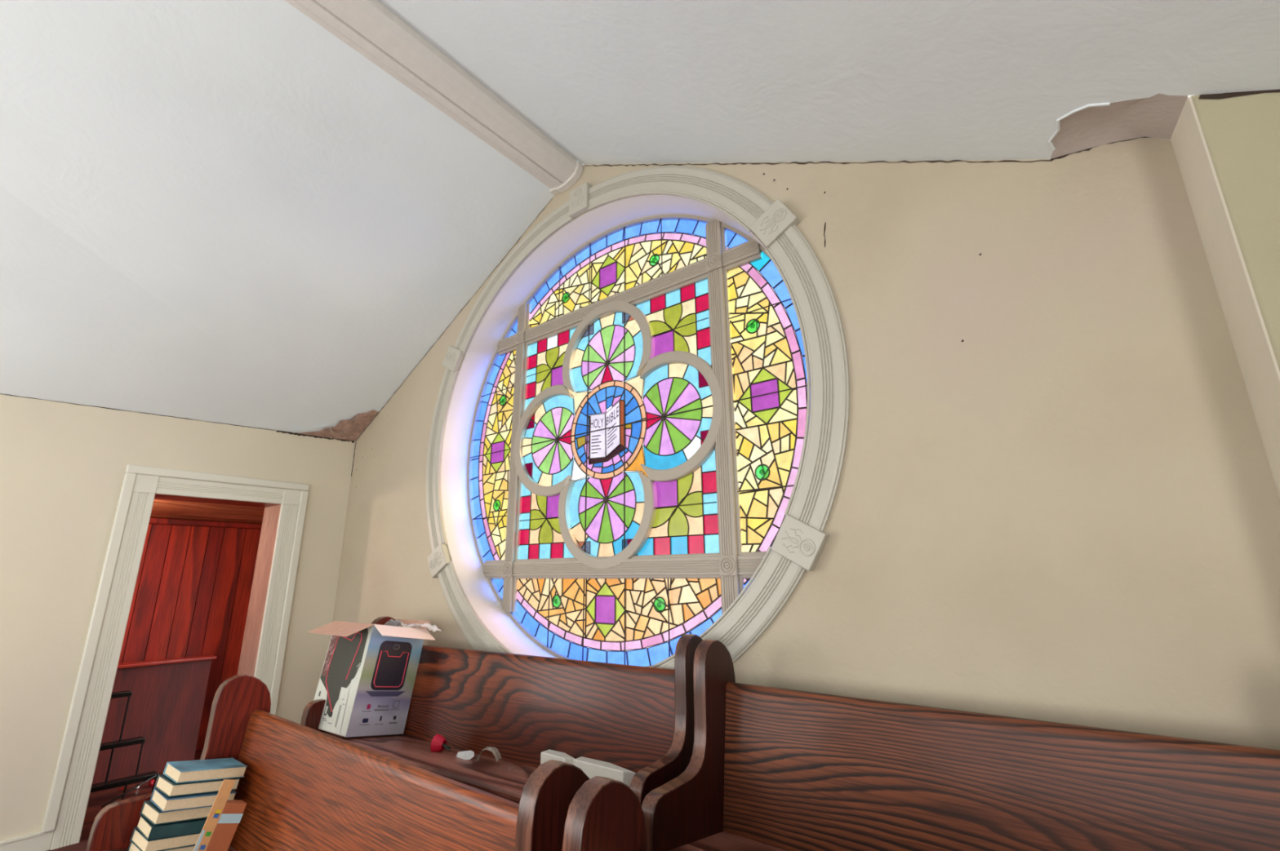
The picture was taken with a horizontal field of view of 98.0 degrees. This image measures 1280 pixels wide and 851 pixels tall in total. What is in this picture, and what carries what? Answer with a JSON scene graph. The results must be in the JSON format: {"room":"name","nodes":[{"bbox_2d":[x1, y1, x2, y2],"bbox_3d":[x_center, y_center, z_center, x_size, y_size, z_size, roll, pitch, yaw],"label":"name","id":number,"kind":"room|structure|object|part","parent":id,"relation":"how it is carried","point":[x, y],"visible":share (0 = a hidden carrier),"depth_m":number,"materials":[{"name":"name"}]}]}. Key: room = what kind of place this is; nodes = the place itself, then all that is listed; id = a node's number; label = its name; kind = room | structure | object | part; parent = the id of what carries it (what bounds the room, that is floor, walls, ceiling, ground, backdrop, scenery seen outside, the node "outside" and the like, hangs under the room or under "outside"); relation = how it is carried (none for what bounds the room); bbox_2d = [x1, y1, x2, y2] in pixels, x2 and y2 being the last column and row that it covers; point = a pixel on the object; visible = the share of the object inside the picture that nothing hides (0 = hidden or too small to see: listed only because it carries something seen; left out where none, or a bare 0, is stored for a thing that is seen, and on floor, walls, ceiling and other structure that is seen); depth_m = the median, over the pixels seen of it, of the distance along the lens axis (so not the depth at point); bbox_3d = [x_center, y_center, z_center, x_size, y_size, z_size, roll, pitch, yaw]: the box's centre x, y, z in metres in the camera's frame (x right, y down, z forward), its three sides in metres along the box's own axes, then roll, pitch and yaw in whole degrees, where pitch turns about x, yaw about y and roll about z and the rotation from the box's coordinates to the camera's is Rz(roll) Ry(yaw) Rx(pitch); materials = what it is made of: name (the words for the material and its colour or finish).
{"room":"house of worship","nodes":[
{"label":"house of worship","id":0,"kind":"room"},
{"bbox_2d":[47,749,203,850],"bbox_3d":[-2.125,1.846,0.850,8.050,0.150,5.400,-12,-19,36],"label":"floor","id":1,"kind":"structure","parent":0,"point":[98,799],"depth_m":3.82,"materials":[{"name":"red wood"}]},
{"bbox_2d":[89,690,159,808],"bbox_3d":[-3.747,2.207,3.756,0.365,0.676,0.835,-12,-19,36],"label":"metal rack","id":2,"kind":"object","parent":1,"relation":"on","point":[145,777],"visible":0.49,"depth_m":3.90,"materials":[{"name":"black metal"}]},
{"bbox_3d":[-3.665,2.341,3.849,0.011,0.226,0.012,-12,-19,36],"label":"leg","id":3,"kind":"part","parent":2,"relation":"part of","materials":[{"name":"black metal"}]},
{"bbox_2d":[111,690,132,698],"bbox_3d":[-3.918,1.895,3.835,0.105,0.031,0.620,-12,-19,36],"label":"shelf","id":4,"kind":"object","parent":2,"relation":"attached to","point":[128,694],"depth_m":4.01,"materials":[{"name":"black metal"}]},
{"bbox_2d":[99,736,145,751],"bbox_3d":[-3.790,2.214,3.799,0.105,0.031,0.620,-12,-19,36],"label":"shelf","id":5,"kind":"object","parent":2,"relation":"attached to","point":[138,740],"depth_m":3.93,"materials":[{"name":"black metal"}]},
{"bbox_2d":[89,771,159,793],"bbox_3d":[-3.671,2.450,3.772,0.105,0.031,0.620,-12,-19,36],"label":"shelf","id":6,"kind":"object","parent":2,"relation":"attached to","point":[146,777],"depth_m":3.85,"materials":[{"name":"black metal"}]},
{"bbox_3d":[-3.546,2.518,3.831,0.011,0.110,0.026,1,-15,-7],"label":"leg","id":7,"kind":"part","parent":2,"relation":"part of","materials":[{"name":"black metal"}]},
{"bbox_3d":[-3.696,2.093,3.994,0.011,0.308,0.012,-12,-19,36],"label":"leg","id":8,"kind":"part","parent":2,"relation":"part of","materials":[{"name":"black metal"}]},
{"bbox_3d":[-3.568,2.372,3.969,0.011,0.226,0.012,-12,-19,36],"label":"leg","id":9,"kind":"part","parent":2,"relation":"part of","materials":[{"name":"black metal"}]},
{"bbox_3d":[-3.449,2.550,3.951,0.011,0.110,0.026,1,-15,-7],"label":"leg","id":10,"kind":"part","parent":2,"relation":"part of","materials":[{"name":"black metal"}]},
{"bbox_2d":[147,779,156,786],"bbox_3d":[-3.560,2.609,4.065,0.048,0.054,0.048,-12,-19,36],"label":"bauble","id":11,"kind":"object","parent":1,"relation":"on","point":[151,782],"visible":0.69,"depth_m":4.05,"materials":[{"name":"red"}]},
{"bbox_2d":[85,674,590,850],"bbox_3d":[-1.098,1.450,1.701,2.112,1.040,0.550,-12,-19,36],"label":"pew","id":12,"kind":"object","parent":1,"relation":"on","point":[302,788],"visible":0.74,"depth_m":1.92,"materials":[{"name":"red wood"}]},
{"bbox_2d":[127,842,195,850],"bbox_3d":[-1.816,1.638,2.162,0.183,0.077,0.236,-12,-19,36],"label":"hymnal","id":13,"kind":"object","parent":12,"relation":"on","point":[131,847],"visible":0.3,"depth_m":2.12,"materials":[{"name":"beige paper"}]},
{"bbox_2d":[129,827,200,850],"bbox_3d":[-1.808,1.596,2.168,0.183,0.077,0.236,-11,-18,35],"label":"hymnal","id":14,"kind":"object","parent":13,"relation":"on","point":[138,840],"visible":0.45,"depth_m":2.09,"materials":[{"name":"beige paper"}]},
{"bbox_2d":[135,815,207,840],"bbox_3d":[-1.800,1.556,2.181,0.183,0.077,0.236,-12,-19,37],"label":"hymnal","id":15,"kind":"object","parent":14,"relation":"on","point":[149,831],"visible":0.51,"depth_m":2.10,"materials":[{"name":"teal paper"}]},
{"bbox_2d":[140,800,212,825],"bbox_3d":[-1.803,1.520,2.207,0.183,0.077,0.236,-11,-18,35],"label":"hymnal","id":16,"kind":"object","parent":15,"relation":"on","point":[149,811],"visible":0.53,"depth_m":2.13,"materials":[{"name":"beige paper"}]},
{"bbox_2d":[150,788,236,812],"bbox_3d":[-1.779,1.479,2.220,0.191,0.077,0.236,-12,-19,37],"label":"hymnal","id":17,"kind":"object","parent":16,"relation":"on","point":[164,803],"visible":0.53,"depth_m":2.15,"materials":[{"name":"beige paper"}]},
{"bbox_2d":[154,774,240,797],"bbox_3d":[-1.785,1.444,2.249,0.183,0.077,0.236,-11,-18,35],"label":"hymnal","id":18,"kind":"object","parent":17,"relation":"on","point":[164,784],"visible":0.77,"depth_m":2.18,"materials":[{"name":"beige paper"}]},
{"bbox_2d":[163,758,247,783],"bbox_3d":[-1.772,1.406,2.272,0.183,0.077,0.236,-12,-19,36],"label":"hymnal","id":19,"kind":"object","parent":18,"relation":"on","point":[188,771],"visible":1,"depth_m":2.23,"materials":[{"name":"paper"}]},
{"bbox_3d":[-1.137,1.526,1.629,2.008,0.096,0.396,-12,-19,36],"label":"seat","id":20,"kind":"part","parent":12,"relation":"part of","materials":[{"name":"brown wood"}]},
{"bbox_3d":[-1.909,1.619,2.313,0.052,1.040,0.550,-12,-19,36],"label":"panel","id":21,"kind":"part","parent":12,"relation":"part of","materials":[{"name":"red wood"}]},
{"bbox_2d":[193,779,246,850],"bbox_3d":[-1.586,1.488,2.088,0.056,0.297,0.168,-12,-19,36],"label":"kraft box","id":22,"kind":"object","parent":12,"relation":"on","point":[223,820],"visible":1,"depth_m":2.08,"materials":[{"name":"brown cardboard"}]},
{"bbox_3d":[-0.986,1.377,1.869,2.008,0.505,0.112,-12,-19,36],"label":"backrest","id":23,"kind":"part","parent":12,"relation":"part of","materials":[{"name":"brown wood"}]},
{"bbox_3d":[-0.287,1.280,1.089,0.052,1.040,0.550,-12,-19,36],"label":"panel","id":24,"kind":"part","parent":12,"relation":"part of","materials":[{"name":"brown wood"}]},
{"bbox_2d":[561,776,647,850],"bbox_3d":[0.559,1.098,0.429,1.900,1.040,0.550,-12,-19,36],"label":"pew","id":25,"kind":"object","parent":1,"relation":"on","point":[604,814],"visible":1,"depth_m":1.18,"materials":[{"name":"brown wood"}]},
{"bbox_2d":[92,654,217,784],"bbox_3d":[-4.342,2.153,3.832,0.145,0.825,2.225,-12,-19,36],"label":"wall","id":26,"kind":"structure","parent":0,"point":[166,705],"depth_m":4.40,"materials":[{"name":"red wood"}]},
{"bbox_3d":[-4.345,1.767,3.935,0.145,0.025,2.225,-12,-19,36],"label":"cap rail","id":27,"kind":"part","parent":26,"relation":"part of","materials":[{"name":"red wood"}]},
{"bbox_2d":[0,393,355,841],"bbox_3d":[-4.078,0.882,2.549,0.002,2.617,5.200,-12,-19,36],"label":"wall","id":28,"kind":"structure","parent":0,"point":[63,465],"depth_m":3.42,"materials":[{"name":"beige paint"}]},
{"bbox_2d":[0,830,54,850],"bbox_3d":[-4.490,1.954,1.690,0.027,0.108,3.809,-12,-19,36],"label":"baseboard","id":29,"kind":"structure","parent":28,"relation":"attached to","point":[36,842],"depth_m":3.07,"materials":[{"name":"beige"}]},
{"bbox_2d":[40,464,309,850],"bbox_3d":[-3.007,1.425,3.787,0.040,2.191,1.114,-12,-19,36],"label":"door frame","id":30,"kind":"structure","parent":28,"relation":"in","point":[73,780],"depth_m":3.57,"materials":[{"name":"beige wood"}]},
{"bbox_3d":[-3.285,1.422,3.432,0.024,2.018,0.118,-12,-19,36],"label":"fluted casing","id":31,"kind":"part","parent":30,"relation":"part of","materials":[{"name":"beige wood"}]},
{"bbox_3d":[-3.020,0.478,4.045,0.024,0.118,0.768,-12,-19,36],"label":"head casing","id":32,"kind":"part","parent":30,"relation":"part of","materials":[{"name":"beige wood"}]},
{"bbox_3d":[-2.739,1.598,4.107,0.024,2.018,0.118,-12,-19,36],"label":"fluted casing","id":33,"kind":"part","parent":30,"relation":"part of","materials":[{"name":"beige wood"}]},
{"bbox_2d":[154,493,279,507],"bbox_3d":[-3.161,0.564,4.137,0.335,0.001,0.776,-12,-19,36],"label":"door frame","id":34,"kind":"structure","parent":28,"relation":"attached to","point":[163,497],"depth_m":4.13,"materials":[{"name":"brown wood"}]},
{"bbox_2d":[237,504,280,676],"bbox_3d":[-3.154,1.539,3.877,0.335,2.018,0.776,-12,-19,36],"label":"door","id":35,"kind":"structure","parent":28,"relation":"attached to","point":[247,661],"depth_m":4.26,"materials":[{"name":"wood"}]},
{"bbox_2d":[118,524,261,751],"bbox_3d":[-4.690,1.555,4.246,0.032,2.200,3.300,-12,-19,36],"label":"wall","id":36,"kind":"structure","parent":0,"point":[192,594],"depth_m":5.06,"materials":[{"name":"brown wood"}]},
{"bbox_2d":[148,517,262,529],"bbox_3d":[-4.665,0.720,4.444,0.050,0.055,3.300,-12,-19,36],"label":"trim","id":37,"kind":"structure","parent":36,"relation":"attached to","point":[155,521],"depth_m":5.17,"materials":[{"name":"red wood"}]},
{"bbox_2d":[150,499,264,524],"bbox_3d":[-4.163,0.540,4.150,1.250,0.135,3.400,-12,-19,36],"label":"ceiling","id":38,"kind":"structure","parent":0,"point":[161,508],"depth_m":4.91,"materials":[{"name":"brown wood"}]},
{"bbox_2d":[0,0,554,441],"bbox_3d":[-3.063,-1.182,2.267,2.614,1.674,5.200,-12,-19,36],"label":"ceiling","id":39,"kind":"structure","parent":0,"point":[224,211],"depth_m":3.11,"materials":[{"name":"white paint"}]},
{"bbox_2d":[284,0,582,195],"bbox_3d":[-2.080,-2.142,1.729,0.288,0.141,5.189,-12,-19,36],"label":"beam","id":40,"kind":"structure","parent":39,"relation":"attached to","point":[368,27],"depth_m":2.93,"materials":[{"name":"paint"}]},
{"bbox_2d":[330,137,1279,750],"bbox_3d":[-0.397,0.252,3.147,5.305,4.090,0.002,-12,-19,36],"label":"wall","id":41,"kind":"structure","parent":0,"point":[1057,500],"depth_m":1.87,"materials":[{"name":"beige paint"}]},
{"bbox_2d":[425,165,849,670],"bbox_3d":[-0.286,-0.005,3.254,3.040,3.091,0.295,-12,-19,36],"label":"window","id":42,"kind":"structure","parent":41,"relation":"in","point":[548,561],"depth_m":3.18,"materials":[{"name":"multicoloured glass"}]},
{"bbox_3d":[-1.049,0.201,4.003,0.560,1.600,0.001,-12,-19,36],"label":"glass","id":43,"kind":"part","parent":42,"relation":"part of","materials":[{"name":"glass"}]},
{"bbox_3d":[-0.939,1.096,3.681,0.297,0.298,0.001,-12,-19,36],"label":"corner glass","id":44,"kind":"part","parent":42,"relation":"part of","materials":[{"name":"blue glass"}]},
{"bbox_3d":[-0.953,-0.738,4.170,0.298,0.297,0.001,-12,-19,36],"label":"corner glass","id":45,"kind":"part","parent":42,"relation":"part of","materials":[{"name":"blue glass"}]},
{"bbox_3d":[-0.191,1.067,3.083,1.600,0.560,0.001,-12,-19,36],"label":"glass","id":46,"kind":"part","parent":42,"relation":"part of","materials":[{"name":"multicoloured glass"}]},
{"bbox_3d":[-0.206,-1.020,3.640,1.600,0.560,0.001,-12,-19,36],"label":"glass","id":47,"kind":"part","parent":42,"relation":"part of","materials":[{"name":"multicoloured glass"}]},
{"bbox_3d":[-0.199,0.023,3.362,1.536,1.536,0.001,-12,-19,36],"label":"glass","id":48,"kind":"part","parent":42,"relation":"part of","materials":[{"name":"multicoloured glass"}]},
{"bbox_3d":[0.541,-1.050,3.043,0.297,0.298,0.001,-12,-19,36],"label":"corner glass","id":49,"kind":"part","parent":42,"relation":"part of","materials":[{"name":"blue glass"}]},
{"bbox_3d":[0.652,-0.154,2.720,0.560,1.600,0.001,-12,-19,36],"label":"glass","id":50,"kind":"part","parent":42,"relation":"part of","materials":[{"name":"glass"}]},
{"bbox_2d":[377,0,1279,164],"bbox_3d":[-0.536,-1.621,0.338,3.800,1.956,5.200,-12,-19,36],"label":"ceiling","id":51,"kind":"structure","parent":0,"point":[607,82],"depth_m":1.95,"materials":[{"name":"white paint"}]},
{"bbox_2d":[1170,88,1279,497],"bbox_3d":[2.043,0.293,0.968,1.118,2.852,0.302,-12,-19,36],"label":"wall","id":52,"kind":"structure","parent":0,"point":[1226,146],"depth_m":1.44,"materials":[{"name":"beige paint"}]},
{"bbox_3d":[-0.181,1.946,1.940,6.274,0.190,0.898,-12,-19,36],"label":"floor","id":53,"kind":"structure","parent":0,"visible":0},
{"bbox_2d":[300,616,702,806],"bbox_3d":[-0.762,1.500,2.635,2.200,1.040,0.550,-10,-18,32],"label":"pew","id":54,"kind":"object","parent":53,"relation":"on","point":[638,720],"visible":0.42,"depth_m":2.61,"materials":[{"name":"red wood"}]},
{"bbox_3d":[-1.657,1.659,3.207,0.052,1.040,0.550,-10,-18,32],"label":"panel","id":55,"kind":"part","parent":54,"relation":"part of","materials":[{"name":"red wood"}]},
{"bbox_2d":[307,618,435,737],"bbox_3d":[-1.577,1.439,3.193,0.636,0.599,0.503,-11,-18,34],"label":"carton","id":56,"kind":"object","parent":54,"relation":"on","point":[367,678],"visible":1,"depth_m":3.07,"materials":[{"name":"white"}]},
{"bbox_2d":[320,628,368,733],"bbox_3d":[-1.671,1.387,3.086,0.377,0.522,0.006,-11,-27,34],"label":"picture","id":57,"kind":"object","parent":56,"relation":"attached to","point":[344,658],"depth_m":3.08},
{"bbox_2d":[365,640,412,697],"bbox_3d":[-1.389,1.360,3.113,0.006,0.283,0.242,-11,-27,34],"label":"picture","id":58,"kind":"object","parent":56,"relation":"on","point":[391,667],"depth_m":3.11},
{"bbox_2d":[383,619,441,631],"bbox_3d":[-1.392,1.204,3.318,0.390,0.095,0.150,-5,-16,16],"label":"plastic bag","id":59,"kind":"object","parent":56,"relation":"in","point":[391,623],"visible":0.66,"depth_m":3.31,"materials":[{"name":"white plastic"}]},
{"bbox_3d":[-0.797,1.575,2.560,2.096,0.096,0.396,-10,-18,32],"label":"seat","id":60,"kind":"part","parent":54,"relation":"part of","materials":[{"name":"brown wood"}]},
{"bbox_2d":[430,734,451,752],"bbox_3d":[-0.986,1.584,2.756,0.110,0.086,0.083,-12,-19,36],"label":"rose","id":61,"kind":"object","parent":54,"relation":"on","point":[438,744],"visible":0.97,"depth_m":2.75,"materials":[{"name":"red"}]},
{"bbox_3d":[-0.952,1.593,2.756,0.058,0.028,0.030,-10,-17,31],"label":"stem","id":62,"kind":"part","parent":61,"relation":"part of","materials":[{"name":"green"}]},
{"bbox_2d":[456,751,474,759],"bbox_3d":[-0.834,1.579,2.667,0.089,0.026,0.056,-14,-20,42],"label":"paper scrap","id":63,"kind":"object","parent":54,"relation":"on","point":[467,755],"visible":1,"depth_m":2.66,"materials":[{"name":"white paper"}]},
{"bbox_2d":[474,746,502,762],"bbox_3d":[-0.711,1.545,2.614,0.124,0.065,0.052,-5,-16,17],"label":"scrap","id":64,"kind":"object","parent":54,"relation":"on","point":[495,751],"visible":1,"depth_m":2.61,"materials":[{"name":"beige"}]},
{"bbox_3d":[-0.662,1.429,2.811,2.096,0.505,0.112,-10,-18,32],"label":"backrest","id":65,"kind":"part","parent":54,"relation":"part of","materials":[{"name":"brown wood"}]},
{"bbox_2d":[540,750,574,764],"bbox_3d":[-0.354,1.506,2.479,0.178,0.080,0.075,-11,-18,35],"label":"foam block","id":66,"kind":"object","parent":54,"relation":"on","point":[546,756],"visible":0.41,"depth_m":2.48,"materials":[{"name":"white plastic"}]},
{"bbox_2d":[573,756,635,787],"bbox_3d":[-0.146,1.468,2.344,0.298,0.080,0.075,-11,-18,34],"label":"foam block","id":67,"kind":"object","parent":54,"relation":"on","point":[592,768],"visible":0.48,"depth_m":2.32,"materials":[{"name":"white plastic"}]},
{"bbox_3d":[0.133,1.341,2.064,0.052,1.040,0.550,-10,-18,32],"label":"panel","id":68,"kind":"part","parent":54,"relation":"part of","materials":[{"name":"brown wood"}]},
{"bbox_2d":[641,640,1279,850],"bbox_3d":[0.803,1.161,1.409,1.620,1.040,0.550,-12,-19,36],"label":"pew","id":69,"kind":"object","parent":53,"relation":"on","point":[769,769],"visible":0.94,"depth_m":1.62,"materials":[{"name":"brown wood"}]},
{"bbox_3d":[0.185,1.290,1.874,0.052,1.040,0.550,-12,-19,36],"label":"panel","id":70,"kind":"part","parent":69,"relation":"part of","materials":[{"name":"brown wood"}]},
{"bbox_3d":[0.764,1.237,1.336,1.516,0.096,0.396,-12,-19,36],"label":"seat","id":71,"kind":"part","parent":69,"relation":"part of","materials":[{"name":"brown wood"}]},
{"bbox_3d":[0.914,1.088,1.576,1.516,0.505,0.112,-12,-19,36],"label":"backrest","id":72,"kind":"part","parent":69,"relation":"part of","materials":[{"name":"brown wood"}]}
]}

